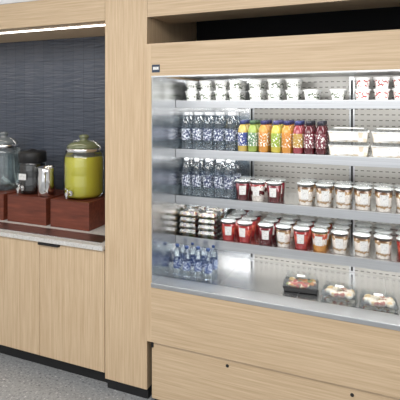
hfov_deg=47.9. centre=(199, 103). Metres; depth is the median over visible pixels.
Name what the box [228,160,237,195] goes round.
water bottle
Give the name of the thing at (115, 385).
toe kick
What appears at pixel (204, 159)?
water bottle
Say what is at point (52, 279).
base cabinet
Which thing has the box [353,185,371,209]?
cup
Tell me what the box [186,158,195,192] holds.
water bottle
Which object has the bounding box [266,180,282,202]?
cup
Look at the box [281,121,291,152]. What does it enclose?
juice bottle
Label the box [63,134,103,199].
beverage dispenser
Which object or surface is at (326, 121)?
juice bottle
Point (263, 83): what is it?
yogurt cup
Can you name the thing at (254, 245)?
shelf
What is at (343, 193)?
cup
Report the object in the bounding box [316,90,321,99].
yogurt cup
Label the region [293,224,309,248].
cup
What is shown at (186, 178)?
water bottle
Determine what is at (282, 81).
yogurt cup
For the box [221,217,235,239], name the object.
cup
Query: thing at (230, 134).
water bottle
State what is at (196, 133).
water bottle
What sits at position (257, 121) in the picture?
juice bottle
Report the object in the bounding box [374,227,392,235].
cup
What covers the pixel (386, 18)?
vent opening
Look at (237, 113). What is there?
water bottle
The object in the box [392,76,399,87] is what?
yogurt cup
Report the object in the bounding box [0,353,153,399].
floor
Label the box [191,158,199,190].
water bottle
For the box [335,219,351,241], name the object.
cup
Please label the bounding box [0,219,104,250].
countertop
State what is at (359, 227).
cup
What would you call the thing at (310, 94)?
yogurt cup
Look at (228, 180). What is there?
water bottle
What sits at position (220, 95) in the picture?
yogurt cup
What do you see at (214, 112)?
water bottle
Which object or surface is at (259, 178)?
cup
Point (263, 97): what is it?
yogurt cup
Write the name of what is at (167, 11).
bulkhead
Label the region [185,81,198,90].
yogurt cup
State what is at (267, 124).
juice bottle
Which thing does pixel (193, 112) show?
water bottle
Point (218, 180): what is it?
water bottle
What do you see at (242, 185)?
cup
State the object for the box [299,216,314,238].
cup
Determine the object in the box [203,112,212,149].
water bottle
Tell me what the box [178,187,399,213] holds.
shelf
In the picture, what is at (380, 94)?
yogurt cup
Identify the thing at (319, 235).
cup
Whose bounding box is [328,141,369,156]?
pack
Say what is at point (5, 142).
beverage dispenser
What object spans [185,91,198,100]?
yogurt cup
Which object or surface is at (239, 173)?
water bottle
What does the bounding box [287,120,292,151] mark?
juice bottle
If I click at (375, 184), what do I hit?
cup
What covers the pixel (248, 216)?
cup
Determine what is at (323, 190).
cup
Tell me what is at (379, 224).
cup
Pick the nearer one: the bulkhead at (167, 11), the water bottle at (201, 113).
the bulkhead at (167, 11)
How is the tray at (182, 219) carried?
on the tray at (182, 225)
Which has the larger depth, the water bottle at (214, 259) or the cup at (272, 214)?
the cup at (272, 214)
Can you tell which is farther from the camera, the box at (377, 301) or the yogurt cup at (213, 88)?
the yogurt cup at (213, 88)
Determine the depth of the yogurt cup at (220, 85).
2.81 m
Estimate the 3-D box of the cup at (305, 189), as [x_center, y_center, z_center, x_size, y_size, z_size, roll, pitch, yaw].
[0.616,0.521,2.623,0.102,0.125,0.102,0,0,24]
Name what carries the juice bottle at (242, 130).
on the refrigerated display case
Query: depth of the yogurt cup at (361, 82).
2.49 m
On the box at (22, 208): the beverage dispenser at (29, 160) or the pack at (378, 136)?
the beverage dispenser at (29, 160)
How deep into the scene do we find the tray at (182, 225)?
2.89 m
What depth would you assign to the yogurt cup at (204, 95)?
2.85 m
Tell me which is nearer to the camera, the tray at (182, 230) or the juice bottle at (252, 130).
the juice bottle at (252, 130)
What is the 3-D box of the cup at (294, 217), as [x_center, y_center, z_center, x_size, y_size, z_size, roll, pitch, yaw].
[0.579,0.773,2.877,0.098,0.132,0.098,0,0,7]
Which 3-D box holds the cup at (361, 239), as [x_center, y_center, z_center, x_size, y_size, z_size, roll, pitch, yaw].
[0.901,0.773,2.506,0.098,0.132,0.098,0,0,6]
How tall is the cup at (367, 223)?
0.132 m
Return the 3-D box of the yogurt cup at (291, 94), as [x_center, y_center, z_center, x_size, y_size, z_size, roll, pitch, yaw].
[0.549,-0.052,2.667,0.091,0.064,0.091,0,0,-31]
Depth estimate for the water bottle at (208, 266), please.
2.70 m
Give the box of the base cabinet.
[0,219,107,382]
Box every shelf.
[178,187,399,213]
[178,232,399,261]
[180,144,388,157]
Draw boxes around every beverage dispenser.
[0,131,20,190]
[16,149,46,193]
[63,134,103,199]
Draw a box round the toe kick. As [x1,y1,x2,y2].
[108,379,151,398]
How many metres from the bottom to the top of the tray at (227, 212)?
0.036 m
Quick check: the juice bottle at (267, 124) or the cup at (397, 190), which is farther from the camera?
the juice bottle at (267, 124)
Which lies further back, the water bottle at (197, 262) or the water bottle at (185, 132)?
the water bottle at (185, 132)
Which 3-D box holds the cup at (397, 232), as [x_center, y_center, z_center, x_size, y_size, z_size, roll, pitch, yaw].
[1.147,0.774,2.523,0.098,0.130,0.098,0,0,8]
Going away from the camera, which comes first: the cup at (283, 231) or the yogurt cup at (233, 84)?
the cup at (283, 231)
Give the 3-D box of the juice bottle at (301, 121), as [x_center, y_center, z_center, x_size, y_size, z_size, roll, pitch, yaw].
[0.600,0.194,2.700,0.061,0.188,0.062,0,0,30]
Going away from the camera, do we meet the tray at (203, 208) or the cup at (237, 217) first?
the cup at (237, 217)
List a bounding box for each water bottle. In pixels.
[173,243,180,275]
[179,244,186,271]
[181,112,190,148]
[182,158,190,194]
[182,245,190,278]
[186,112,195,147]
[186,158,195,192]
[189,242,196,273]
[191,112,199,146]
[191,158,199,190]
[192,112,201,148]
[192,158,201,195]
[194,246,201,279]
[197,112,205,147]
[197,158,205,193]
[200,247,207,274]
[201,112,209,146]
[201,159,209,191]
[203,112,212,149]
[203,159,212,196]
[204,248,212,281]
[207,112,216,148]
[207,159,216,194]
[210,245,217,276]
[212,112,220,147]
[212,159,220,192]
[214,112,223,149]
[214,159,223,197]
[218,112,227,148]
[218,159,227,195]
[224,160,233,198]
[225,113,235,150]
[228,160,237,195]
[229,112,238,149]
[231,160,240,193]
[233,112,240,148]
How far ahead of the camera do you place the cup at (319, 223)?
2.69 m
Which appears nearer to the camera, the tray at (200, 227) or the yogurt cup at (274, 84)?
the yogurt cup at (274, 84)
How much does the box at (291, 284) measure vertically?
0.071 m
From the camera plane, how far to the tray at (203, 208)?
3.05 m
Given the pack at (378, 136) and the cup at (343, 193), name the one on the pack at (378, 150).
the pack at (378, 136)
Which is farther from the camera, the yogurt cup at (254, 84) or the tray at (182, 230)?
the tray at (182, 230)
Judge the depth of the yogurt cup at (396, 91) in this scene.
2.42 m
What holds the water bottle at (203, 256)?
on the refrigerated display case
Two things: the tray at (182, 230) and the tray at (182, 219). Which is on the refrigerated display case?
the tray at (182, 230)
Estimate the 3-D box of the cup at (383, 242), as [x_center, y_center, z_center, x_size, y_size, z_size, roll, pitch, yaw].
[1.003,0.773,2.464,0.098,0.132,0.098,0,0,13]
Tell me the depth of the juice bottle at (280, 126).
2.73 m
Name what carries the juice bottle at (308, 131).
on the refrigerated display case
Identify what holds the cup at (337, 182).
on the refrigerated display case
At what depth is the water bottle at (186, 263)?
2.75 m
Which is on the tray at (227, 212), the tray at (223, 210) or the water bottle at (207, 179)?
the tray at (223, 210)
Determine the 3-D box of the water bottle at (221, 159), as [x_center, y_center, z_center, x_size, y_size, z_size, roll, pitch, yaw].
[0.150,0.466,2.891,0.063,0.235,0.062,0,0,-32]
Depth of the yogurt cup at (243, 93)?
2.87 m
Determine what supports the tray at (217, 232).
on the refrigerated display case
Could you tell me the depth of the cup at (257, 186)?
2.70 m
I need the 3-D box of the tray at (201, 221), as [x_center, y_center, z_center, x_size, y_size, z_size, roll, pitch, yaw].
[0.064,0.745,2.884,0.119,0.036,0.143,0,-1,21]
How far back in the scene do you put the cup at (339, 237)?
2.52 m
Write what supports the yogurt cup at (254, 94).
on the refrigerated display case
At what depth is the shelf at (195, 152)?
2.69 m
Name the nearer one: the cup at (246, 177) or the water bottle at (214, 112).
the cup at (246, 177)
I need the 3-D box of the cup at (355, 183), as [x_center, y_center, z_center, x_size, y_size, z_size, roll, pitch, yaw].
[0.948,0.521,2.605,0.102,0.125,0.102,0,0,23]
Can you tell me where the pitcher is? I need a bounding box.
[37,166,55,196]
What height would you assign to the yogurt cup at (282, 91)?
0.064 m
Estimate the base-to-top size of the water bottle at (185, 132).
0.235 m
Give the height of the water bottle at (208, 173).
0.235 m
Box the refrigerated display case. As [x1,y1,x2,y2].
[146,29,399,399]
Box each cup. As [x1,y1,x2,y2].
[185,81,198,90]
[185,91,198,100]
[199,80,212,90]
[199,91,212,99]
[211,81,215,90]
[211,91,215,99]
[214,80,227,90]
[214,91,227,99]
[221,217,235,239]
[227,213,241,235]
[228,80,241,89]
[228,90,241,99]
[232,209,245,218]
[235,178,249,199]
[237,218,252,241]
[240,81,247,90]
[240,91,246,99]
[240,176,254,196]
[242,214,256,236]
[247,211,260,232]
[248,79,262,89]
[248,90,262,99]
[250,179,265,200]
[255,177,269,197]
[258,220,273,244]
[260,80,266,90]
[261,91,266,99]
[263,216,278,239]
[266,90,281,99]
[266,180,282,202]
[267,79,281,89]
[267,212,281,222]
[270,178,285,198]
[275,222,291,246]
[279,90,284,99]
[279,218,295,241]
[280,80,285,89]
[283,214,297,224]
[285,79,300,89]
[285,90,299,99]
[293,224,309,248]
[297,181,314,204]
[297,220,312,243]
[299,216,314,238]
[300,178,316,201]
[303,89,318,99]
[311,226,328,251]
[314,221,330,244]
[315,182,332,206]
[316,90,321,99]
[317,217,332,239]
[318,180,334,202]
[329,89,345,99]
[331,227,348,253]
[332,223,349,245]
[334,184,352,208]
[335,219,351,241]
[336,181,353,203]
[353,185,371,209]
[353,230,370,256]
[354,77,370,88]
[354,89,370,99]
[354,182,372,204]
[354,225,371,249]
[355,221,371,227]
[373,77,390,88]
[373,89,390,99]
[374,183,392,187]
[374,186,393,211]
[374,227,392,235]
[374,232,392,259]
[375,222,392,230]
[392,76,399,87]
[392,88,399,99]
[394,188,399,212]
[395,229,399,252]
[396,235,399,259]
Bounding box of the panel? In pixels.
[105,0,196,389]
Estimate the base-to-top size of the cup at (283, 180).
0.118 m
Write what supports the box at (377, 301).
on the refrigerated display case
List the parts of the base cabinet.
door, pull, door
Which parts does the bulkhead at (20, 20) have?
panel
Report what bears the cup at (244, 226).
on the refrigerated display case
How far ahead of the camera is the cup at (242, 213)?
3.01 m
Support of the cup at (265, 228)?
on the refrigerated display case
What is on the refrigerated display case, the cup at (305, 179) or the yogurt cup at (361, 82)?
the cup at (305, 179)
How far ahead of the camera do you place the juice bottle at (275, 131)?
2.66 m
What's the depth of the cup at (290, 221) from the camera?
2.76 m
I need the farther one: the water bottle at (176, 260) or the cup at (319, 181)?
the water bottle at (176, 260)
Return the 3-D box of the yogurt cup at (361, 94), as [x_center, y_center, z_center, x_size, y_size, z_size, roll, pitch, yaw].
[0.909,-0.052,2.519,0.091,0.064,0.091,0,0,30]
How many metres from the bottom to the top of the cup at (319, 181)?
0.125 m
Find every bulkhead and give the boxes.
[0,0,104,42]
[147,0,399,23]
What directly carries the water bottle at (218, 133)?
on the refrigerated display case
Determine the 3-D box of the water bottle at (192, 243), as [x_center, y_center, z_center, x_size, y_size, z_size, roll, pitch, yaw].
[-0.045,0.965,2.831,0.052,0.193,0.051,0,0,14]
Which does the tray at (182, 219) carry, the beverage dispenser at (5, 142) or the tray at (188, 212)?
the tray at (188, 212)
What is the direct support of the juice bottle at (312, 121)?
on the refrigerated display case
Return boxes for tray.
[0,222,104,242]
[179,208,202,217]
[179,217,199,223]
[179,222,199,229]
[179,228,198,235]
[190,205,208,210]
[197,209,221,219]
[198,217,220,225]
[198,222,221,231]
[198,228,221,237]
[208,207,228,213]
[219,211,228,218]
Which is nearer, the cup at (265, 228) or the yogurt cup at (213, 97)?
the cup at (265, 228)
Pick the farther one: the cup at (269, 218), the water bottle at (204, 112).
the water bottle at (204, 112)
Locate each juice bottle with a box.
[238,120,247,150]
[248,120,257,151]
[256,120,259,150]
[258,121,268,151]
[263,120,270,150]
[271,121,280,152]
[275,120,281,151]
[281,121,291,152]
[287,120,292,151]
[293,121,302,153]
[301,121,303,151]
[304,121,313,153]
[312,121,315,152]
[315,121,325,154]
[324,121,327,152]
[325,121,328,151]
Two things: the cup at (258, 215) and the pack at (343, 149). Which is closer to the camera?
the pack at (343, 149)
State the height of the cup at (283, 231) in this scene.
0.132 m
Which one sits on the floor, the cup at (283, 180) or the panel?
the panel
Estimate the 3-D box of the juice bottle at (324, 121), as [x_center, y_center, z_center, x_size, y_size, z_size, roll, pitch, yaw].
[0.720,0.194,2.651,0.062,0.188,0.061,0,0,35]
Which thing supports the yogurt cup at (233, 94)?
on the refrigerated display case
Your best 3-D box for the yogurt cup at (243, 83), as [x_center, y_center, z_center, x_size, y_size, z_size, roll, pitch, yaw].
[0.262,-0.116,2.904,0.091,0.064,0.091,0,0,44]
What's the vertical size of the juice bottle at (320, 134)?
0.188 m
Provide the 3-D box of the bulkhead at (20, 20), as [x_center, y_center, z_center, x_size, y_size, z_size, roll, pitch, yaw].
[-1.676,-0.856,3.534,2.608,0.688,0.598,0,0,22]
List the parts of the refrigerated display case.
panel, sill, header trim, panel, panel, shelf rail, shelf rail, shelf rail, shelf rail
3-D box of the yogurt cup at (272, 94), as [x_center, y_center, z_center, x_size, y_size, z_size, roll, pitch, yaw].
[0.446,-0.052,2.709,0.091,0.064,0.091,0,0,-33]
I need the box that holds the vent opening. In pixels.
[197,6,399,40]
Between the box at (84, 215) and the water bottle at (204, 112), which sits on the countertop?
the box at (84, 215)
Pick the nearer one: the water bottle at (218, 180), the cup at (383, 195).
the cup at (383, 195)
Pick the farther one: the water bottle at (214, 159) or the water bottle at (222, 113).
the water bottle at (214, 159)
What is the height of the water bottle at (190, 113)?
0.235 m
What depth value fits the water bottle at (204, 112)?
3.03 m
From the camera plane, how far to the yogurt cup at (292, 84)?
2.64 m
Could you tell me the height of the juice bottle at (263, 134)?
0.188 m
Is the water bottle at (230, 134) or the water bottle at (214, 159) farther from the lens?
the water bottle at (214, 159)
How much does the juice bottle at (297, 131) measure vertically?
0.188 m
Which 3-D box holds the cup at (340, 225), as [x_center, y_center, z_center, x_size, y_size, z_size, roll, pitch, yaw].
[0.832,0.773,2.653,0.098,0.132,0.098,0,0,28]
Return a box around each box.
[0,189,16,219]
[8,189,63,225]
[50,194,104,230]
[282,274,318,294]
[320,283,357,303]
[359,293,398,312]
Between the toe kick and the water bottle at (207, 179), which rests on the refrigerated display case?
the water bottle at (207, 179)
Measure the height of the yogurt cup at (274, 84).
0.064 m
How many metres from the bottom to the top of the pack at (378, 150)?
0.076 m
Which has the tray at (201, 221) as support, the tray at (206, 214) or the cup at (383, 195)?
the tray at (206, 214)
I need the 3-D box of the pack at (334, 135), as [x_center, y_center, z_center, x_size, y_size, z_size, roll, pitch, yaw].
[0.848,0.174,2.561,0.216,0.076,0.146,0,0,24]
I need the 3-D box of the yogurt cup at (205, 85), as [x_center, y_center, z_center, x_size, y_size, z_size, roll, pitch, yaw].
[0.037,-0.116,2.878,0.091,0.064,0.091,0,0,3]
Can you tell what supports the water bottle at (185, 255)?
on the refrigerated display case
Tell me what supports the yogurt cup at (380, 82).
on the yogurt cup at (380, 94)
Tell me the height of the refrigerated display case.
2.096 m
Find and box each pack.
[328,127,369,142]
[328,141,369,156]
[371,128,399,143]
[371,143,399,157]
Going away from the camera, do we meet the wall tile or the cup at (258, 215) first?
the cup at (258, 215)
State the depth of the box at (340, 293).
2.45 m
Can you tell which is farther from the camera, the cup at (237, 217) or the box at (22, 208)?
the box at (22, 208)
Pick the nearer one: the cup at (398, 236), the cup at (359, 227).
the cup at (398, 236)
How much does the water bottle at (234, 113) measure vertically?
0.235 m
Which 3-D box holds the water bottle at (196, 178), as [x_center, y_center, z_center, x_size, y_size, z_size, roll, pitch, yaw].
[-0.020,0.466,2.880,0.062,0.235,0.063,0,0,9]
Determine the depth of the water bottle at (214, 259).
2.77 m
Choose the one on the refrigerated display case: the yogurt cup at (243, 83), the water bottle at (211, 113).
the water bottle at (211, 113)
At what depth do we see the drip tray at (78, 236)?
3.03 m
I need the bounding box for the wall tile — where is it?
[0,36,104,193]
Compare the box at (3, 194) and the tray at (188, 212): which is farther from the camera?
the box at (3, 194)
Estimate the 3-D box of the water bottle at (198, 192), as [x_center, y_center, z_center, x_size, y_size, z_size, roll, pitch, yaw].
[0.011,0.466,2.948,0.062,0.235,0.063,0,0,-32]
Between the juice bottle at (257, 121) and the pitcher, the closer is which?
the juice bottle at (257, 121)
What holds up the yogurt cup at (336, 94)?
on the refrigerated display case
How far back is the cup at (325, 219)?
2.78 m
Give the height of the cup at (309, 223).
0.130 m

